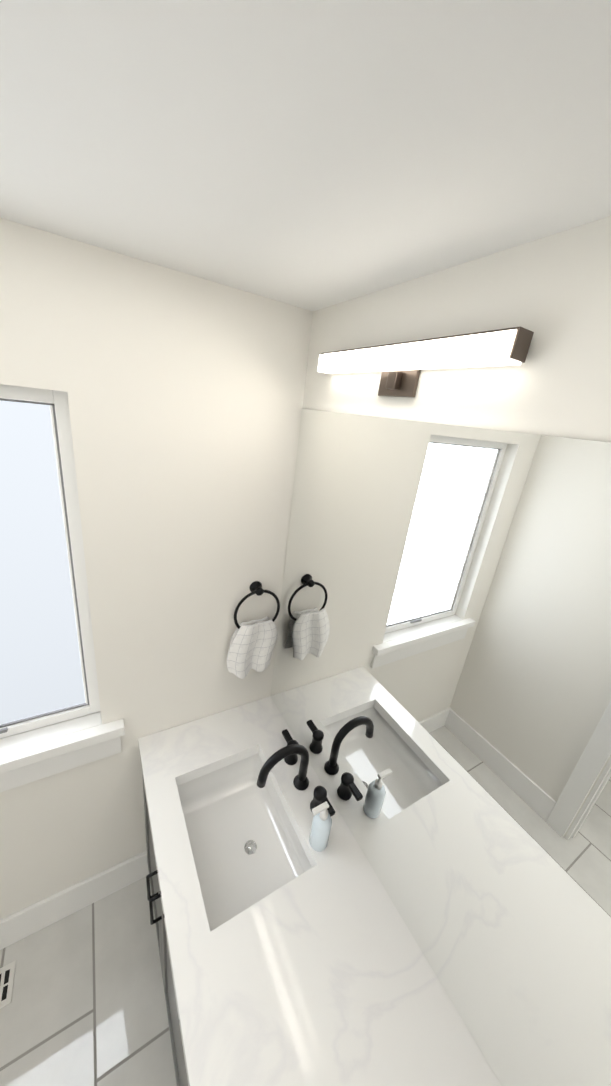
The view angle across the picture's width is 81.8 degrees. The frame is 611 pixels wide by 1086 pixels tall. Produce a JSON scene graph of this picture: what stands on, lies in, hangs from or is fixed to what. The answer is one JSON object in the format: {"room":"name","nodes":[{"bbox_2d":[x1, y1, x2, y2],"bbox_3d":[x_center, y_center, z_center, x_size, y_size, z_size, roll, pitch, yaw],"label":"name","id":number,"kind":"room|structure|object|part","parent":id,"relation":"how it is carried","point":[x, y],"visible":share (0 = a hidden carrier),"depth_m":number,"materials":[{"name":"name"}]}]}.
{"room":"bathroom","nodes":[
{"label":"bathroom","id":0,"kind":"room"},
{"bbox_2d":[0,877,175,1085],"bbox_3d":[-0.371,2.498,-0.581,3.098,0.060,4.880,-5,23,-30],"label":"floor","id":1,"kind":"structure","parent":0,"point":[86,1006],"depth_m":1.31,"materials":[{"name":"tile"}]},
{"bbox_2d":[0,960,15,1008],"bbox_3d":[-1.224,1.671,1.272,0.270,0.005,0.120,-5,23,-30],"label":"floor vent","id":2,"kind":"object","parent":1,"relation":"in","point":[7,973],"visible":1,"depth_m":1.33,"materials":[{"name":"white metal"}]},
{"bbox_2d":[141,764,185,1085],"bbox_3d":[0.069,1.572,0.808,0.598,0.818,2.211,-5,23,-30],"label":"bathroom vanity","id":3,"kind":"object","parent":1,"relation":"on","point":[152,878],"depth_m":1.16,"materials":[{"name":"grey"}]},
{"bbox_2d":[138,696,500,1085],"bbox_3d":[0.133,1.165,0.663,0.573,0.048,2.216,-5,23,-30],"label":"countertop","id":4,"kind":"structure","parent":3,"relation":"on","point":[321,981],"depth_m":0.87,"materials":[{"name":"white stone"}]},
{"bbox_2d":[178,752,313,927],"bbox_3d":[-0.231,1.022,1.209,0.369,0.171,0.494,-5,23,-30],"label":"sink","id":5,"kind":"object","parent":4,"relation":"in","point":[244,850],"depth_m":1.27,"materials":[{"name":"white ceramic"}]},
{"bbox_2d":[254,728,337,819],"bbox_3d":[-0.066,0.789,1.226,0.219,0.217,0.350,-5,23,-30],"label":"faucet","id":6,"kind":"object","parent":4,"relation":"on","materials":[{"name":"black metal"}]},
{"bbox_2d":[0,218,312,919],"bbox_3d":[-1.442,0.486,0.850,2.998,2.450,0.120,-5,23,-30],"label":"wall","id":7,"kind":"structure","parent":0,"point":[185,391],"depth_m":1.14,"materials":[{"name":"white paint"}]},
{"bbox_2d":[0,384,100,737],"bbox_3d":[-1.025,0.134,0.984,0.713,1.126,0.040,-5,23,-30],"label":"window","id":8,"kind":"structure","parent":7,"relation":"in","point":[41,667],"depth_m":1.09,"materials":[{"name":"glass"}]},
{"bbox_2d":[0,727,7,733],"bbox_3d":[-1.041,0.630,1.164,0.090,0.012,0.012,-5,23,-30],"label":"lock","id":9,"kind":"object","parent":8,"relation":"attached to","point":[3,730],"visible":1,"depth_m":1.18,"materials":[{"name":"grey metal"}]},
{"bbox_2d":[0,398,89,727],"bbox_3d":[-1.023,0.136,0.981,0.643,1.056,0.008,-5,23,-30],"label":"window frame","id":10,"kind":"structure","parent":8,"relation":"attached to","point":[70,550],"depth_m":1.13,"materials":[{"name":"grey"}]},
{"bbox_2d":[0,712,124,791],"bbox_3d":[-1.065,0.755,1.143,0.853,0.150,0.110,-5,23,-30],"label":"window sill","id":11,"kind":"structure","parent":7,"relation":"attached to","point":[36,754],"depth_m":1.23,"materials":[{"name":"white paint"}]},
{"bbox_2d":[0,851,148,949],"bbox_3d":[-1.177,1.543,1.403,1.039,0.165,0.018,-5,23,-30],"label":"baseboard","id":12,"kind":"structure","parent":7,"relation":"attached to","point":[33,918],"depth_m":1.47,"materials":[{"name":"white paint"}]},
{"bbox_2d":[226,581,279,678],"bbox_3d":[-0.209,0.350,1.424,0.224,0.390,0.093,-5,23,-30],"label":"towel ring","id":13,"kind":"object","parent":7,"relation":"attached to","point":[252,643],"visible":1,"depth_m":1.41,"materials":[{"name":"black"}]},
{"bbox_2d":[226,619,277,678],"bbox_3d":[-0.211,0.427,1.425,0.215,0.249,0.045,-5,23,-30],"label":"towel","id":14,"kind":"object","parent":13,"relation":"hanging from","point":[252,646],"depth_m":1.41,"materials":[{"name":"white fabric"}]},
{"bbox_2d":[0,0,610,310],"bbox_3d":[-0.071,0.160,-1.442,3.098,0.060,4.880,-5,23,-30],"label":"ceiling","id":15,"kind":"structure","parent":0,"point":[312,155],"depth_m":0.41,"materials":[{"name":"white paint"}]},
{"bbox_2d":[302,216,610,442],"bbox_3d":[1.069,1.216,-0.257,0.100,2.450,4.880,-5,23,-30],"label":"wall","id":16,"kind":"structure","parent":0,"point":[552,292],"depth_m":0.63,"materials":[{"name":"white paint"}]},
{"bbox_2d":[317,326,533,397],"bbox_3d":[0.205,-0.401,0.824,0.054,0.105,0.600,-5,23,-30],"label":"sconce","id":17,"kind":"object","parent":16,"relation":"attached to","point":[401,365],"visible":0.98,"depth_m":0.72,"materials":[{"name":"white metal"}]},
{"bbox_3d":[0.214,-0.390,0.835,0.029,0.080,0.120,-5,23,-30],"label":"plate","id":18,"kind":"part","parent":17,"relation":"part of","materials":[{"name":"brown metal"}]},
{"bbox_2d":[317,329,529,373],"bbox_3d":[0.202,-0.425,0.812,0.039,0.045,0.592,-5,23,-30],"label":"diffuser","id":19,"kind":"object","parent":17,"relation":"attached to","point":[499,347],"depth_m":0.69,"materials":[{"name":"white plastic"}]},
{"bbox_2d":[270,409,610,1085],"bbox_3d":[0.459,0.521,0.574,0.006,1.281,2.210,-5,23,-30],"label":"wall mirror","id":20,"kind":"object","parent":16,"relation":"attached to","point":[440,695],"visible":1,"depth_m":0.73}
]}

